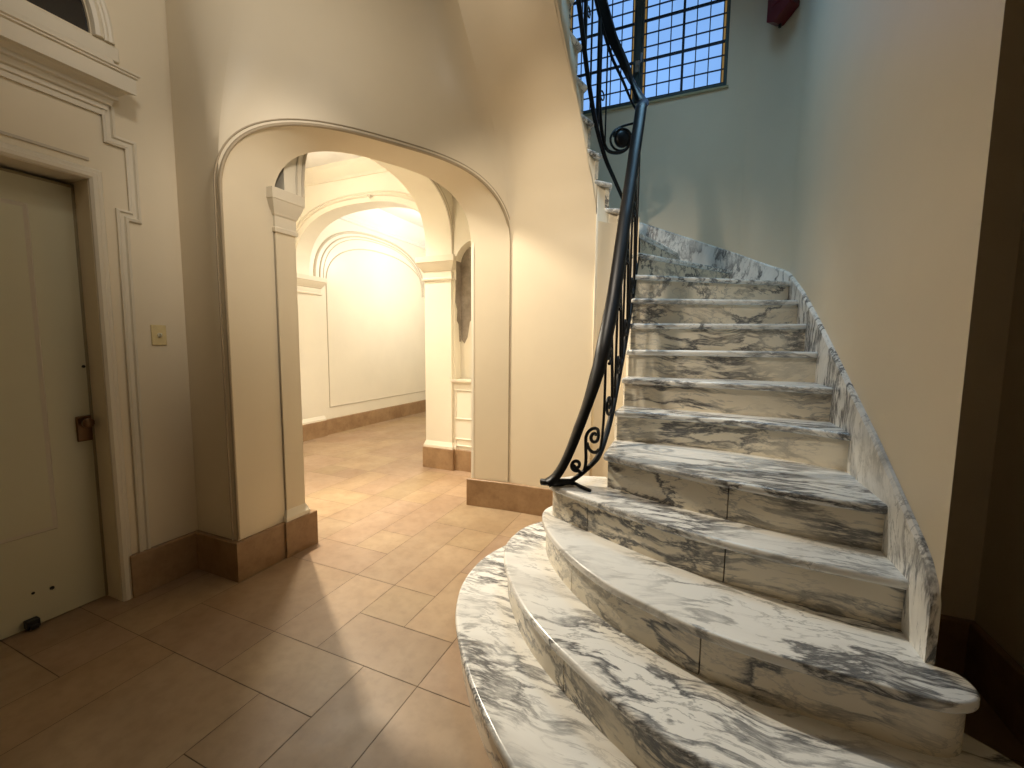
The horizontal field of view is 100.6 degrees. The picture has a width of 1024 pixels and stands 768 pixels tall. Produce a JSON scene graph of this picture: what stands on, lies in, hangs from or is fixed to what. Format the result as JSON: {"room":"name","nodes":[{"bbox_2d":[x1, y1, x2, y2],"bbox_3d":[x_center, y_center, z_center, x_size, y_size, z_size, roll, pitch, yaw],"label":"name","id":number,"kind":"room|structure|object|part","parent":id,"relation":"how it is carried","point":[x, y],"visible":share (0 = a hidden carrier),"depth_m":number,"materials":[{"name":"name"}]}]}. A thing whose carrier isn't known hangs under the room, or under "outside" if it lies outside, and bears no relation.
{"room":"historic interior","nodes":[
{"label":"historic interior","id":0,"kind":"room"},
{"bbox_2d":[0,0,197,600],"bbox_3d":[-2.921,-1.333,0.854,0.300,5.400,3.900,3,6,23],"label":"wall","id":1,"kind":"structure","parent":0,"point":[139,27],"depth_m":2.42,"materials":[{"name":"beige paint"}]},
{"bbox_2d":[0,0,119,64],"bbox_3d":[-2.425,-2.050,1.636,0.120,0.779,1.380,3,6,23],"label":"window","id":2,"kind":"structure","parent":1,"relation":"in","point":[71,11],"depth_m":2.14,"materials":[{"name":"beige paint"}]},
{"bbox_3d":[-2.415,-2.065,1.630,0.010,0.680,1.240,3,6,23],"label":"pane","id":3,"kind":"part","parent":2,"relation":"part of","materials":[{"name":"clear glass"}]},
{"bbox_3d":[-2.392,-2.095,1.618,0.048,0.685,1.368,3,6,23],"label":"frame moulding","id":4,"kind":"part","parent":2,"relation":"part of","materials":[{"name":"beige paint"}]},
{"bbox_2d":[0,130,132,639],"bbox_3d":[-2.531,0.084,1.746,0.192,2.418,1.405,3,6,23],"label":"door","id":5,"kind":"structure","parent":1,"relation":"in","point":[53,561],"depth_m":2.21,"materials":[{"name":"beige paint"}]},
{"bbox_3d":[-2.537,-0.035,1.880,0.006,1.670,0.665,3,6,23],"label":"panel moulding","id":6,"kind":"part","parent":5,"relation":"part of","materials":[{"name":"paint"}]},
{"bbox_3d":[-2.460,-1.108,1.581,0.013,0.013,1.355,3,6,23],"label":"groove moulding","id":7,"kind":"part","parent":5,"relation":"part of","materials":[{"name":"paint"}]},
{"bbox_3d":[-2.353,0.244,2.339,0.012,0.140,0.067,3,6,23],"label":"lock plate","id":8,"kind":"part","parent":5,"relation":"part of","materials":[{"name":"gold metal"}]},
{"bbox_3d":[-2.322,0.211,2.321,0.060,0.052,0.052,3,6,23],"label":"knob","id":9,"kind":"part","parent":5,"relation":"part of","materials":[{"name":"gold metal"}]},
{"bbox_2d":[0,4,140,114],"bbox_3d":[-2.376,-1.503,1.558,0.140,0.295,1.645,3,6,23],"label":"crown molding","id":10,"kind":"structure","parent":1,"relation":"attached to","point":[33,55],"depth_m":2.03,"materials":[{"name":"beige paint"}]},
{"bbox_2d":[101,106,150,551],"bbox_3d":[-2.141,-0.248,2.416,0.018,2.480,0.148,3,6,23],"label":"trim","id":11,"kind":"structure","parent":1,"relation":"attached to","point":[133,214],"depth_m":2.39,"materials":[{"name":"beige paint"}]},
{"bbox_2d":[150,325,166,344],"bbox_3d":[-2.088,-0.290,2.521,0.030,0.120,0.078,3,6,23],"label":"light switch","id":12,"kind":"object","parent":1,"relation":"attached to","point":[158,332],"visible":1,"depth_m":2.52,"materials":[{"name":"beige plastic"}]},
{"bbox_2d":[304,157,386,186],"bbox_3d":[-2.483,-2.681,4.419,2.450,0.180,2.400,3,6,23],"label":"ceiling","id":13,"kind":"structure","parent":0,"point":[361,166],"depth_m":5.53,"materials":[{"name":"beige paint"}]},
{"bbox_2d":[295,171,419,274],"bbox_3d":[-1.963,-2.208,5.691,2.480,1.350,0.260,3,6,23],"label":"wall","id":14,"kind":"structure","parent":0,"point":[308,233],"depth_m":5.73,"materials":[{"name":"paint"}]},
{"bbox_2d":[296,190,414,231],"bbox_3d":[-2.004,-2.248,5.563,2.463,0.495,0.044,3,6,23],"label":"trim","id":15,"kind":"structure","parent":14,"relation":"attached to","point":[380,192],"depth_m":5.57,"materials":[{"name":"beige paint"}]},
{"bbox_2d":[275,154,452,255],"bbox_3d":[-1.208,-2.008,3.908,0.355,1.400,2.350,3,6,23],"label":"wall","id":16,"kind":"structure","parent":0,"point":[431,207],"depth_m":4.60,"materials":[{"name":"paint"}]},
{"bbox_2d":[296,153,452,253],"bbox_3d":[-1.059,-1.751,3.835,0.024,0.805,2.114,3,6,23],"label":"trim","id":17,"kind":"structure","parent":16,"relation":"attached to","point":[305,155],"depth_m":2.96,"materials":[{"name":"paint"}]},
{"bbox_2d":[305,151,423,227],"bbox_3d":[-1.369,-2.942,5.802,3.700,0.100,6.150,3,6,23],"label":"ceiling","id":18,"kind":"structure","parent":0,"point":[314,159],"depth_m":5.55,"materials":[{"name":"paint"}]},
{"bbox_2d":[309,219,425,418],"bbox_3d":[-3.030,-1.129,6.648,0.150,3.900,6.000,3,6,23],"label":"wall","id":19,"kind":"structure","parent":0,"point":[376,303],"depth_m":7.58,"materials":[{"name":"paint"}]},
{"bbox_2d":[297,273,326,424],"bbox_3d":[-3.030,-0.505,6.405,0.115,2.205,0.600,3,6,23],"label":"pilaster","id":20,"kind":"object","parent":19,"relation":"attached to","point":[309,287],"visible":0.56,"depth_m":6.42,"materials":[{"name":"paint"}]},
{"bbox_2d":[302,399,425,441],"bbox_3d":[-2.911,0.685,6.871,0.060,0.250,5.600,3,6,23],"label":"baseboard","id":21,"kind":"structure","parent":19,"relation":"attached to","point":[315,430],"depth_m":7.42,"materials":[{"name":"brown stone"}]},
{"bbox_2d":[313,231,424,297],"bbox_3d":[-2.435,-2.195,7.738,0.044,0.949,2.918,3,6,23],"label":"trim","id":22,"kind":"structure","parent":19,"relation":"attached to","point":[345,232],"depth_m":7.22,"materials":[{"name":"paint"}]},
{"bbox_2d":[326,249,425,406],"bbox_3d":[-2.398,-1.076,7.955,0.022,2.697,2.699,3,6,23],"label":"trim","id":23,"kind":"structure","parent":19,"relation":"attached to","point":[351,249],"depth_m":6.96,"materials":[{"name":"paint"}]},
{"bbox_2d":[339,208,425,249],"bbox_3d":[-2.323,-2.906,7.664,0.200,0.340,3.190,3,6,23],"label":"ceiling","id":24,"kind":"structure","parent":19,"relation":"attached to","point":[377,220],"depth_m":7.80,"materials":[{"name":"paint"}]},
{"bbox_2d":[165,0,595,540],"bbox_3d":[-1.011,-1.436,2.127,2.215,5.400,3.455,3,6,23],"label":"wall","id":25,"kind":"structure","parent":0,"point":[486,86],"depth_m":2.86,"materials":[{"name":"beige paint"}]},
{"bbox_2d":[130,509,317,597],"bbox_3d":[-1.819,1.080,2.796,0.435,0.250,0.940,3,6,23],"label":"baseboard","id":26,"kind":"structure","parent":25,"relation":"attached to","point":[161,564],"depth_m":2.69,"materials":[{"name":"brown stone"}]},
{"bbox_2d":[213,118,510,540],"bbox_3d":[-0.846,-0.402,3.079,2.094,2.645,0.046,-3,7,-35],"label":"trim","id":27,"kind":"structure","parent":25,"relation":"attached to","point":[237,140],"depth_m":2.56,"materials":[{"name":"paint"}]},
{"bbox_2d":[222,126,509,540],"bbox_3d":[-0.913,-0.264,3.183,2.035,2.870,0.307,-4,7,-37],"label":"archway","id":28,"kind":"object","parent":25,"relation":"attached to","point":[255,163],"visible":0.98,"depth_m":2.78,"materials":[{"name":"beige paint"}]},
{"bbox_2d":[466,477,552,515],"bbox_3d":[0.180,0.989,3.957,1.058,0.250,0.572,3,6,23],"label":"baseboard","id":29,"kind":"structure","parent":25,"relation":"attached to","point":[514,497],"depth_m":3.77,"materials":[{"name":"brown stone"}]},
{"bbox_2d":[452,195,470,449],"bbox_3d":[-0.467,-0.883,4.834,1.100,3.800,0.140,3,6,23],"label":"wall","id":30,"kind":"structure","parent":0,"point":[461,231],"depth_m":4.88,"materials":[{"name":"paint"}]},
{"bbox_2d":[415,254,456,449],"bbox_3d":[-0.796,-0.359,5.074,0.505,2.205,0.463,3,6,23],"label":"pilaster","id":31,"kind":"object","parent":30,"relation":"attached to","point":[439,271],"visible":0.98,"depth_m":4.92,"materials":[{"name":"paint"}]},
{"bbox_2d":[455,247,470,342],"bbox_3d":[-0.474,-1.013,4.826,0.319,1.100,0.132,3,6,23],"label":"plaster patch","id":32,"kind":"object","parent":30,"relation":"attached to","point":[463,268],"visible":0.62,"depth_m":4.91,"materials":[{"name":"beige paint"}]},
{"bbox_2d":[461,321,470,378],"bbox_3d":[-0.435,-0.890,4.909,1.100,3.800,0.035,3,6,23],"label":"wall","id":33,"kind":"structure","parent":0,"point":[465,347],"depth_m":4.99,"materials":[{"name":"paint"}]},
{"bbox_2d":[423,446,470,471],"bbox_3d":[-0.484,0.877,5.076,1.100,0.250,0.420,3,6,23],"label":"baseboard","id":34,"kind":"structure","parent":33,"relation":"attached to","point":[438,458],"depth_m":4.97,"materials":[{"name":"brown stone"}]},
{"bbox_2d":[450,378,470,383],"bbox_3d":[-0.398,-0.023,4.852,0.610,0.055,0.175,3,6,23],"label":"sill","id":35,"kind":"structure","parent":33,"relation":"attached to","point":[460,380],"depth_m":4.86,"materials":[{"name":"beige paint"}]},
{"bbox_2d":[471,242,473,477],"bbox_3d":[-0.626,-0.772,3.643,0.322,3.800,2.511,5,7,39],"label":"wall","id":36,"kind":"structure","parent":0,"point":[472,250],"depth_m":3.80,"materials":[{"name":"paint"}]},
{"bbox_2d":[455,389,470,447],"bbox_3d":[-0.371,0.409,4.827,0.640,0.670,0.012,3,6,23],"label":"trim","id":37,"kind":"structure","parent":36,"relation":"attached to","point":[456,390],"depth_m":4.92,"materials":[{"name":"beige paint"}]},
{"bbox_2d":[0,411,1023,767],"bbox_3d":[-0.724,1.130,3.721,6.762,0.004,10.878,3,6,23],"label":"floor","id":38,"kind":"structure","parent":0,"point":[343,651],"depth_m":2.01,"materials":[{"name":"tile"}]},
{"bbox_2d":[455,0,1022,767],"bbox_3d":[0.777,-0.726,2.510,2.330,3.947,3.841,2,6,16],"label":"staircase","id":39,"kind":"structure","parent":38,"relation":"on","point":[745,576],"depth_m":1.68,"materials":[{"name":"stone"}]},
{"bbox_2d":[540,0,648,491],"bbox_3d":[0.550,-1.777,2.625,0.421,4.568,1.587,3,6,25],"label":"stair railing","id":40,"kind":"object","parent":39,"relation":"on","point":[614,311],"visible":1,"depth_m":2.74,"materials":[{"name":"black metal"}]},
{"bbox_3d":[0.505,0.105,2.352,0.017,0.523,0.064,4,6,30],"label":"stem","id":41,"kind":"part","parent":40,"relation":"part of","materials":[{"name":"black metal"}]},
{"bbox_3d":[0.457,-2.923,2.568,0.261,1.959,1.560,5,7,36],"label":"rail","id":42,"kind":"part","parent":40,"relation":"part of","materials":[{"name":"black metal"}]},
{"bbox_3d":[0.634,-0.331,2.571,0.015,0.834,0.015,-5,8,-44],"label":"stem","id":43,"kind":"part","parent":40,"relation":"part of","materials":[{"name":"black metal"}]},
{"bbox_3d":[0.728,-0.661,2.748,0.015,1.000,0.015,-5,8,-44],"label":"stem","id":44,"kind":"part","parent":40,"relation":"part of","materials":[{"name":"black metal"}]},
{"bbox_3d":[0.820,-1.009,2.914,0.015,1.115,0.015,-5,8,-44],"label":"stem","id":45,"kind":"part","parent":40,"relation":"part of","materials":[{"name":"black metal"}]},
{"bbox_3d":[0.914,-1.395,3.079,0.015,1.167,0.015,1,5,0],"label":"stem","id":46,"kind":"part","parent":40,"relation":"part of","materials":[{"name":"black metal"}]},
{"bbox_3d":[0.815,-0.040,3.371,0.306,2.420,0.149,3,6,23],"label":"well panel","id":47,"kind":"part","parent":39,"relation":"part of","materials":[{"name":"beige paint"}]},
{"bbox_3d":[0.816,-0.600,2.887,2.202,2.540,2.874,3,6,23],"label":"skirting","id":48,"kind":"part","parent":39,"relation":"part of","materials":[{"name":"stone"}]},
{"bbox_2d":[586,0,752,253],"bbox_3d":[0.588,-1.654,4.591,3.360,5.400,0.250,3,6,23],"label":"wall","id":49,"kind":"structure","parent":0,"point":[693,146],"depth_m":3.94,"materials":[{"name":"beige paint"}]},
{"bbox_2d":[570,0,730,115],"bbox_3d":[1.234,-3.414,4.012,1.520,1.481,0.153,3,6,23],"label":"window","id":50,"kind":"structure","parent":49,"relation":"in","point":[673,49],"depth_m":4.00,"materials":[{"name":"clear glass"}]},
{"bbox_3d":[0.889,-3.443,4.205,0.597,1.364,0.006,3,6,23],"label":"glass","id":51,"kind":"part","parent":50,"relation":"part of","materials":[{"name":"grey"}]},
{"bbox_3d":[0.888,-3.443,4.202,0.637,1.404,0.006,3,6,23],"label":"border glass","id":52,"kind":"part","parent":50,"relation":"part of","materials":[{"name":"grey"}]},
{"bbox_3d":[1.237,-2.690,4.104,1.520,0.022,0.062,3,6,23],"label":"sill","id":53,"kind":"part","parent":50,"relation":"part of","materials":[{"name":"paint"}]},
{"bbox_3d":[1.588,-3.409,3.909,0.662,1.364,0.006,3,6,23],"label":"glass","id":54,"kind":"part","parent":50,"relation":"part of","materials":[{"name":"grey"}]},
{"bbox_3d":[1.587,-3.408,3.906,0.702,1.404,0.006,3,6,23],"label":"border glass","id":55,"kind":"part","parent":50,"relation":"part of","materials":[{"name":"grey"}]},
{"bbox_2d":[739,0,1005,664],"bbox_3d":[2.029,-1.439,2.459,1.010,5.400,3.165,3,6,23],"label":"wall","id":56,"kind":"structure","parent":0,"point":[869,122],"depth_m":1.71,"materials":[{"name":"beige paint"}]},
{"bbox_2d":[767,0,799,27],"bbox_3d":[2.206,-3.139,3.453,0.123,0.400,0.200,-2,6,-22],"label":"alarm box","id":57,"kind":"object","parent":56,"relation":"attached to","point":[779,12],"visible":1,"depth_m":3.45,"materials":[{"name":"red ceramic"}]},
{"bbox_3d":[2.154,-3.182,3.427,0.010,0.190,0.110,-2,6,-22],"label":"plate","id":58,"kind":"part","parent":57,"relation":"part of","materials":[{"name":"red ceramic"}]},
{"bbox_2d":[940,0,1023,667],"bbox_3d":[1.240,-1.181,-0.353,0.350,5.400,4.720,3,6,23],"label":"wall","id":59,"kind":"structure","parent":0,"point":[983,575],"depth_m":1.80,"materials":[{"name":"beige paint"}]},
{"bbox_2d":[934,614,1023,746],"bbox_3d":[1.159,1.376,-0.043,0.170,0.250,4.400,3,6,23],"label":"baseboard","id":60,"kind":"structure","parent":59,"relation":"attached to","point":[964,647],"depth_m":1.80,"materials":[{"name":"brown wood"}]},
{"bbox_3d":[-1.758,-0.015,2.851,0.345,2.420,0.450,3,6,23],"label":"wall pier","id":61,"kind":"object","parent":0,"visible":0},
{"bbox_2d":[266,186,309,521],"bbox_3d":[-1.662,-0.168,2.965,0.420,2.205,0.243,3,6,23],"label":"pilaster","id":62,"kind":"object","parent":61,"relation":"attached to","point":[286,207],"visible":0.71,"depth_m":2.88,"materials":[{"name":"beige paint"}]}
]}

